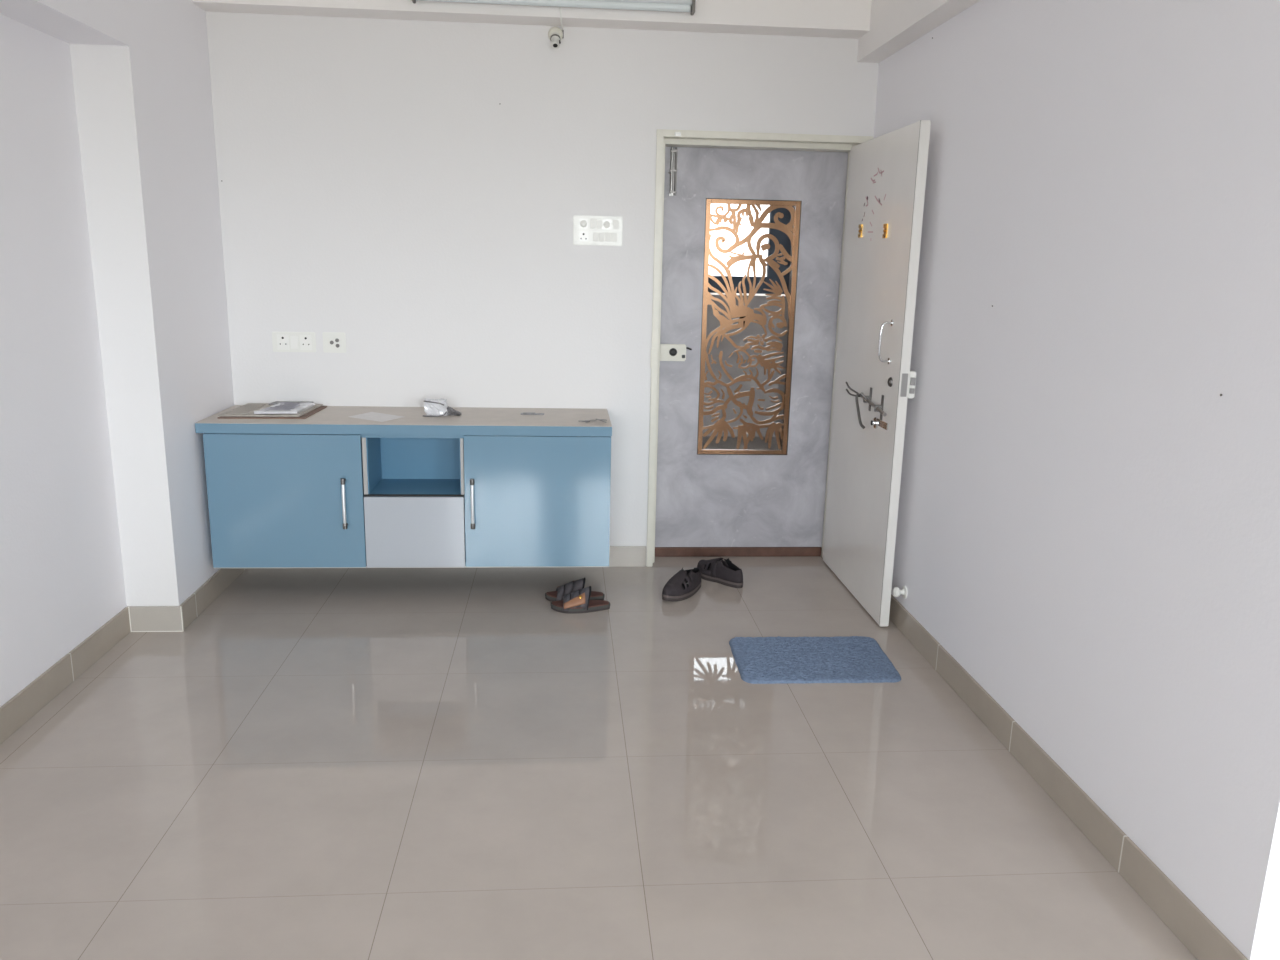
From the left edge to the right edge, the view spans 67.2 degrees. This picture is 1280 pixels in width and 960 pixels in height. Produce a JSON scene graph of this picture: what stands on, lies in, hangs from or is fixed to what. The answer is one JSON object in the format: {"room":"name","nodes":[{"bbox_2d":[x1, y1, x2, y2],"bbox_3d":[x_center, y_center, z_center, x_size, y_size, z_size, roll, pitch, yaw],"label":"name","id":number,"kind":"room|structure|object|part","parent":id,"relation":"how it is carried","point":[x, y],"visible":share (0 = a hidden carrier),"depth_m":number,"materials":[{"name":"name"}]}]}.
{"room":"apartment entrance hall","nodes":[
{"label":"apartment entrance hall","id":0,"kind":"room"},
{"bbox_2d":[0,14,126,706],"bbox_3d":[-1.787,-0.053,0.393,0.150,2.750,6.265,0,13,-5],"label":"wall","id":1,"kind":"structure","parent":0,"point":[62,576],"depth_m":3.13,"materials":[{"name":"white paint"}]},
{"bbox_2d":[0,607,130,743],"bbox_3d":[-1.736,1.239,0.689,0.011,0.102,6.254,0,13,-5],"label":"baseboard","id":2,"kind":"structure","parent":1,"relation":"attached to","point":[24,705],"depth_m":3.21,"materials":[{"name":"tile"}]},
{"bbox_2d":[69,0,233,605],"bbox_3d":[-1.964,-0.842,3.829,0.345,2.750,0.791,0,13,-5],"label":"wall pillar","id":3,"kind":"structure","parent":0,"point":[144,108],"depth_m":3.63,"materials":[{"name":"white paint"}]},
{"bbox_2d":[127,606,183,630],"bbox_3d":[-1.881,0.538,3.740,0.204,0.102,0.011,0,13,-5],"label":"baseboard","id":4,"kind":"structure","parent":3,"relation":"attached to","point":[143,618],"depth_m":3.73,"materials":[{"name":"tile"}]},
{"bbox_2d":[128,606,183,631],"bbox_3d":[-1.879,0.539,3.735,0.206,0.103,0.004,0,13,-5],"label":"grout","id":5,"kind":"structure","parent":4,"relation":"attached to","point":[180,606],"depth_m":3.74,"materials":[{"name":"white"}]},
{"bbox_2d":[180,568,246,629],"bbox_3d":[-1.815,0.450,4.132,0.011,0.102,0.780,0,13,-5],"label":"baseboard","id":6,"kind":"structure","parent":3,"relation":"attached to","point":[194,605],"depth_m":4.01,"materials":[{"name":"tile"}]},
{"bbox_2d":[206,12,878,552],"bbox_3d":[-0.527,-0.945,4.420,3.414,2.750,0.180,0,13,-5],"label":"wall","id":7,"kind":"structure","parent":0,"point":[377,187],"depth_m":4.24,"materials":[{"name":"white paint"}]},
{"bbox_2d":[272,332,315,351],"bbox_3d":[-1.548,-0.617,4.314,0.189,0.090,0.012,0,13,-5],"label":"double socket","id":8,"kind":"object","parent":7,"relation":"attached to","point":[281,341],"visible":1,"depth_m":4.31,"materials":[{"name":"white plastic"}]},
{"bbox_2d":[290,336,298,348],"bbox_3d":[-1.545,-0.616,4.310,0.034,0.058,0.004,0,13,-5],"label":"rocker switch","id":9,"kind":"object","parent":8,"relation":"attached to","point":[294,340],"depth_m":4.31,"materials":[{"name":"white plastic"}]},
{"bbox_2d":[322,332,345,352],"bbox_3d":[-1.373,-0.617,4.328,0.100,0.091,0.013,0,13,-5],"label":"outlet","id":10,"kind":"object","parent":7,"relation":"attached to","point":[333,342],"visible":1,"depth_m":4.33,"materials":[{"name":"white plastic"}]},
{"bbox_2d":[195,405,611,567],"bbox_3d":[-0.980,0.020,4.241,1.684,0.626,0.526,0,13,-5],"label":"cabinet","id":11,"kind":"object","parent":7,"relation":"attached to","point":[480,487],"depth_m":4.04,"materials":[{"name":"blue laminate"}]},
{"bbox_3d":[-1.464,0.090,3.994,0.625,0.566,0.016,0,13,-5],"label":"cabinet door","id":12,"kind":"part","parent":11,"relation":"part of","materials":[{"name":"blue laminate"}]},
{"bbox_3d":[-1.220,0.004,3.967,0.019,0.024,0.036,0,13,-5],"label":"handle post","id":13,"kind":"part","parent":11,"relation":"part of","materials":[{"name":"silver metal"}]},
{"bbox_3d":[-1.222,0.099,3.978,0.014,0.183,0.018,0,13,-5],"label":"handle","id":14,"kind":"part","parent":11,"relation":"part of","materials":[{"name":"silver metal"}]},
{"bbox_2d":[195,423,611,435],"bbox_3d":[-0.975,-0.260,4.196,1.684,0.040,0.489,0,13,-5],"label":"countertop","id":15,"kind":"structure","parent":11,"relation":"on","point":[199,427],"depth_m":3.96,"materials":[{"name":"blue laminate"}]},
{"bbox_2d":[217,403,326,418],"bbox_3d":[-1.585,-0.301,4.181,0.368,0.016,0.355,0,13,-5],"label":"newspaper","id":16,"kind":"object","parent":15,"relation":"on","point":[246,411],"visible":0.7,"depth_m":4.07,"materials":[{"name":"grey paper"}]},
{"bbox_2d":[254,402,314,413],"bbox_3d":[-1.532,-0.312,4.162,0.185,0.016,0.255,0,13,-5],"label":"packet","id":17,"kind":"object","parent":16,"relation":"on","point":[282,407],"visible":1,"depth_m":4.11,"materials":[{"name":"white plastic"}]},
{"bbox_2d":[269,401,312,404],"bbox_3d":[-1.565,-0.345,4.324,0.175,0.006,0.080,0,13,-5],"label":"booklet","id":18,"kind":"object","parent":16,"relation":"on","point":[276,402],"visible":0.55,"depth_m":4.34,"materials":[{"name":"grey paper"}]},
{"bbox_2d":[349,412,402,421],"bbox_3d":[-1.127,-0.271,4.129,0.228,0.001,0.158,9,15,31],"label":"paper sheet","id":19,"kind":"object","parent":15,"relation":"on","point":[374,416],"visible":1,"depth_m":4.12,"materials":[{"name":"white paper"}]},
{"bbox_2d":[423,398,461,416],"bbox_3d":[-0.859,-0.317,4.193,0.162,0.073,0.091,0,13,-5],"label":"packet","id":20,"kind":"object","parent":15,"relation":"on","point":[433,407],"visible":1,"depth_m":4.18,"materials":[{"name":"silver plastic"}]},
{"bbox_2d":[579,419,606,422],"bbox_3d":[-0.202,-0.252,4.108,0.123,0.022,0.068,0,13,-5],"label":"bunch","id":21,"kind":"object","parent":15,"relation":"on","point":[596,419],"visible":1,"depth_m":4.10,"materials":[{"name":"silver metal"}]},
{"bbox_3d":[-0.948,0.219,4.065,0.411,0.305,0.016,0,13,-5],"label":"drawer","id":22,"kind":"part","parent":11,"relation":"part of","materials":[{"name":"grey laminate"}]},
{"bbox_3d":[-0.699,0.101,4.021,0.014,0.183,0.018,0,13,-5],"label":"handle","id":23,"kind":"part","parent":11,"relation":"part of","materials":[{"name":"silver metal"}]},
{"bbox_3d":[-0.478,-0.295,4.281,0.105,0.008,0.025,0,13,-5],"label":"metal strip","id":24,"kind":"part","parent":11,"relation":"part of","materials":[{"name":"silver metal"}]},
{"bbox_3d":[-0.432,0.094,4.077,0.611,0.566,0.016,0,13,-5],"label":"cabinet door","id":25,"kind":"part","parent":11,"relation":"part of","materials":[{"name":"blue laminate"}]},
{"bbox_2d":[548,27,562,48],"bbox_3d":[-0.359,-1.881,4.094,0.064,0.093,0.064,0,13,-5],"label":"holder","id":26,"kind":"object","parent":7,"relation":"attached to","point":[555,34],"visible":1,"depth_m":4.09,"materials":[{"name":"white plastic"}]},
{"bbox_3d":[-0.361,-1.900,4.113,0.064,0.064,0.018,0,13,-5],"label":"plate","id":27,"kind":"part","parent":26,"relation":"part of","materials":[{"name":"white plastic"}]},
{"bbox_2d":[573,215,622,245],"bbox_3d":[-0.188,-1.113,4.303,0.220,0.128,0.024,0,13,-5],"label":"switchboard","id":28,"kind":"object","parent":7,"relation":"attached to","point":[587,230],"visible":1,"depth_m":4.30,"materials":[{"name":"white plastic"}]},
{"bbox_2d":[590,219,595,228],"bbox_3d":[-0.210,-1.141,4.293,0.023,0.042,0.010,0,13,-5],"label":"rocker switch","id":29,"kind":"object","parent":28,"relation":"attached to","point":[592,221],"depth_m":4.29,"materials":[{"name":"white plastic"}]},
{"bbox_2d":[593,232,597,241],"bbox_3d":[-0.198,-1.086,4.307,0.023,0.042,0.010,0,13,-5],"label":"rocker switch","id":30,"kind":"object","parent":28,"relation":"attached to","point":[595,234],"depth_m":4.30,"materials":[{"name":"white plastic"}]},
{"bbox_2d":[597,219,601,228],"bbox_3d":[-0.182,-1.140,4.295,0.023,0.042,0.010,0,13,-5],"label":"rocker switch","id":31,"kind":"object","parent":28,"relation":"attached to","point":[599,221],"depth_m":4.29,"materials":[{"name":"white plastic"}]},
{"bbox_2d":[599,232,603,241],"bbox_3d":[-0.171,-1.086,4.309,0.023,0.042,0.010,0,13,-5],"label":"rocker switch","id":32,"kind":"object","parent":28,"relation":"attached to","point":[601,234],"depth_m":4.31,"materials":[{"name":"white plastic"}]},
{"bbox_2d":[605,232,610,241],"bbox_3d":[-0.143,-1.086,4.311,0.023,0.042,0.010,0,13,-5],"label":"rocker switch","id":33,"kind":"object","parent":28,"relation":"attached to","point":[607,234],"depth_m":4.31,"materials":[{"name":"white plastic"}]},
{"bbox_2d":[612,233,616,241],"bbox_3d":[-0.115,-1.085,4.313,0.023,0.042,0.010,0,13,-5],"label":"rocker switch","id":34,"kind":"object","parent":28,"relation":"attached to","point":[614,235],"depth_m":4.31,"materials":[{"name":"white plastic"}]},
{"bbox_2d":[614,220,618,228],"bbox_3d":[-0.106,-1.140,4.302,0.023,0.042,0.010,0,13,-5],"label":"rocker switch","id":35,"kind":"object","parent":28,"relation":"attached to","point":[616,222],"depth_m":4.30,"materials":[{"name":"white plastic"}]},
{"bbox_2d":[609,546,645,566],"bbox_3d":[-0.911,0.366,4.592,1.887,0.102,0.011,0,13,-5],"label":"baseboard","id":36,"kind":"structure","parent":7,"relation":"attached to","point":[619,556],"depth_m":4.66,"materials":[{"name":"tile"}]},
{"bbox_2d":[655,147,847,546],"bbox_3d":[0.516,-0.589,4.635,0.860,1.903,0.075,0,13,-5],"label":"door","id":37,"kind":"structure","parent":7,"relation":"in","point":[737,497],"depth_m":4.63,"materials":[{"name":"grey wood"}]},
{"bbox_3d":[0.140,-1.408,4.404,0.031,0.214,0.016,-10,17,-40],"label":"bolt rod","id":38,"kind":"part","parent":37,"relation":"part of","materials":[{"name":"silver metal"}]},
{"bbox_3d":[0.158,-0.606,4.571,0.038,0.038,0.015,0,13,-5],"label":"knob","id":39,"kind":"part","parent":37,"relation":"part of","materials":[{"name":"black plastic"}]},
{"bbox_3d":[0.153,-1.412,4.420,0.032,0.206,0.003,0,13,-5],"label":"bolt plate","id":40,"kind":"part","parent":37,"relation":"part of","materials":[{"name":"silver metal"}]},
{"bbox_3d":[0.163,-1.414,4.414,0.008,0.207,0.008,0,13,-5],"label":"guide rod","id":41,"kind":"part","parent":37,"relation":"part of","materials":[{"name":"silver metal"}]},
{"bbox_2d":[697,199,800,454],"bbox_3d":[0.515,-0.717,4.628,0.450,1.211,0.026,0,13,-5],"label":"grille","id":42,"kind":"object","parent":37,"relation":"attached to","point":[747,315],"depth_m":4.61,"materials":[{"name":"gold metal"}]},
{"bbox_2d":[646,129,872,566],"bbox_3d":[0.529,-0.577,4.576,0.972,2.010,0.182,0,13,-5],"label":"door frame","id":43,"kind":"structure","parent":7,"relation":"attached to","point":[665,138],"depth_m":4.35,"materials":[{"name":"beige wood"}]},
{"bbox_2d":[650,348,656,367],"bbox_3d":[0.064,-0.563,4.447,0.030,0.090,0.007,0,13,-5],"label":"strike plate","id":44,"kind":"object","parent":43,"relation":"attached to","point":[653,364],"visible":1,"depth_m":4.45,"materials":[{"name":"white metal"}]},
{"bbox_2d":[823,120,930,625],"bbox_3d":[0.965,-0.455,4.161,0.113,1.960,0.910,0,13,-6],"label":"door","id":45,"kind":"structure","parent":43,"relation":"attached to","point":[875,381],"depth_m":4.02,"materials":[{"name":"wood"}]},
{"bbox_3d":[0.931,-0.322,4.152,0.040,0.179,0.217,0,13,-6],"label":"latch lever","id":46,"kind":"part","parent":45,"relation":"part of","materials":[{"name":"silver metal"}]},
{"bbox_3d":[0.961,-1.089,4.214,0.010,0.056,0.044,0,13,-5],"label":"brass plate","id":47,"kind":"part","parent":45,"relation":"part of","materials":[{"name":"brown metal"}]},
{"bbox_3d":[0.987,-1.004,3.888,0.010,0.056,0.044,0,13,-5],"label":"brass plate","id":48,"kind":"part","parent":45,"relation":"part of","materials":[{"name":"brown metal"}]},
{"bbox_3d":[0.971,-0.547,3.821,0.049,0.177,0.026,0,13,-5],"label":"pull handle","id":49,"kind":"part","parent":45,"relation":"part of","materials":[{"name":"silver metal"}]},
{"bbox_2d":[0,436,1196,959],"bbox_3d":[0.715,0.856,3.059,5.575,0.100,10.950,0,13,-5],"label":"floor","id":50,"kind":"structure","parent":0,"point":[324,763],"depth_m":2.67,"materials":[{"name":"tile"}]},
{"bbox_2d":[545,577,603,601],"bbox_3d":[-0.283,0.472,4.193,0.258,0.099,0.110,0,13,-6],"label":"slipper","id":51,"kind":"object","parent":50,"relation":"on","point":[572,586],"visible":0.75,"depth_m":4.17,"materials":[{"name":"grey rubber"}]},
{"bbox_2d":[551,586,609,613],"bbox_3d":[-0.252,0.499,4.082,0.254,0.099,0.110,-1,13,-9],"label":"slipper","id":52,"kind":"object","parent":50,"relation":"on","point":[578,601],"visible":1,"depth_m":4.05,"materials":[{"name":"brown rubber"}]},
{"bbox_3d":[-0.275,0.505,4.039,0.092,0.061,0.030,-1,13,-11],"label":"panel","id":53,"kind":"part","parent":52,"relation":"part of","materials":[{"name":"beige leather"}]},
{"bbox_2d":[662,568,701,600],"bbox_3d":[0.193,0.453,4.299,0.108,0.110,0.302,10,15,32],"label":"shoe","id":54,"kind":"object","parent":50,"relation":"on","point":[684,584],"visible":1,"depth_m":4.24,"materials":[{"name":"black fabric"}]},
{"bbox_2d":[697,558,742,587],"bbox_3d":[0.374,0.414,4.489,0.108,0.110,0.278,-10,17,-42],"label":"shoe","id":55,"kind":"object","parent":50,"relation":"on","point":[726,573],"visible":0.93,"depth_m":4.45,"materials":[{"name":"black fabric"}]},
{"bbox_2d":[655,547,821,556],"bbox_3d":[0.491,0.357,4.885,0.859,0.050,0.055,0,13,-5],"label":"threshold","id":56,"kind":"object","parent":50,"relation":"on","point":[659,551],"visible":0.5,"depth_m":4.86,"materials":[{"name":"brown wood"}]},
{"bbox_2d":[729,636,900,683],"bbox_3d":[0.647,0.667,3.620,0.599,0.016,0.424,0,13,-5],"label":"door mat","id":57,"kind":"object","parent":50,"relation":"on","point":[839,659],"visible":1,"depth_m":3.58,"materials":[{"name":"blue fabric"}]},
{"bbox_2d":[702,206,794,436],"bbox_3d":[0.267,-1.736,7.959,5.000,2.750,0.200,0,13,-5],"label":"wall","id":58,"kind":"structure","parent":0,"point":[753,329],"depth_m":8.09,"materials":[{"name":"grey paint"}]},
{"bbox_2d":[708,204,792,295],"bbox_3d":[0.494,-2.249,7.774,1.620,1.477,0.085,0,13,-5],"label":"window","id":59,"kind":"structure","parent":58,"relation":"in","point":[738,270],"depth_m":7.90,"materials":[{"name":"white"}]},
{"bbox_3d":[0.481,-2.129,7.815,1.400,1.090,0.004,0,13,-5],"label":"pane","id":60,"kind":"part","parent":59,"relation":"part of","materials":[{"name":"clear glass"}]},
{"bbox_3d":[0.481,-1.530,7.907,1.620,0.015,0.025,0,13,-5],"label":"sill","id":61,"kind":"part","parent":59,"relation":"part of","materials":[{"name":"white"}]},
{"bbox_2d":[873,0,1279,959],"bbox_3d":[1.219,-0.596,3.063,0.150,2.750,2.882,0,13,-5],"label":"wall","id":62,"kind":"structure","parent":0,"point":[1087,527],"depth_m":2.41,"materials":[{"name":"white paint"}]},
{"bbox_2d":[893,586,907,597],"bbox_3d":[1.048,0.452,3.893,0.049,0.052,0.052,0,13,-5],"label":"stopper","id":63,"kind":"object","parent":62,"relation":"attached to","point":[897,592],"visible":1,"depth_m":3.88,"materials":[{"name":"white plastic"}]},
{"bbox_2d":[857,0,979,62],"bbox_3d":[1.120,-1.726,2.795,0.099,0.432,2.882,0,13,-5],"label":"beam","id":64,"kind":"structure","parent":62,"relation":"attached to","point":[894,24],"depth_m":3.75,"materials":[{"name":"white paint"}]},
{"bbox_2d":[889,594,1247,959],"bbox_3d":[1.110,0.696,3.346,0.011,0.102,2.893,0,13,-5],"label":"baseboard","id":65,"kind":"structure","parent":62,"relation":"attached to","point":[1198,934],"depth_m":2.54,"materials":[{"name":"tile"}]},
{"bbox_3d":[0.917,-1.520,0.678,5.575,0.100,7.356,0,13,-5],"label":"ceiling","id":66,"kind":"structure","parent":0,"visible":0},
{"bbox_2d":[0,0,128,45],"bbox_3d":[-1.592,-1.087,0.171,0.195,0.627,6.265,0,13,-5],"label":"beam","id":67,"kind":"structure","parent":66,"relation":"attached to","point":[92,22],"depth_m":3.03,"materials":[{"name":"white paint"}]},
{"bbox_2d":[192,0,871,38],"bbox_3d":[-0.412,-2.083,3.994,2.765,0.337,0.156,0,13,-5],"label":"beam","id":68,"kind":"structure","parent":66,"relation":"attached to","point":[850,19],"depth_m":4.00,"materials":[{"name":"white paint"}]},
{"bbox_2d":[412,0,694,14],"bbox_3d":[-0.346,-1.958,3.918,1.145,0.073,0.057,0,13,-5],"label":"tube light","id":69,"kind":"object","parent":68,"relation":"attached to","point":[650,5],"visible":1,"depth_m":3.92,"materials":[{"name":"white plastic"}]},
{"bbox_2d":[559,7,562,29],"bbox_3d":[-0.330,-1.941,4.022,0.020,0.113,0.174,0,13,-5],"label":"cable","id":70,"kind":"object","parent":68,"relation":"attached to","point":[559,7],"visible":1,"depth_m":3.95,"materials":[{"name":"white plastic"}]}
]}

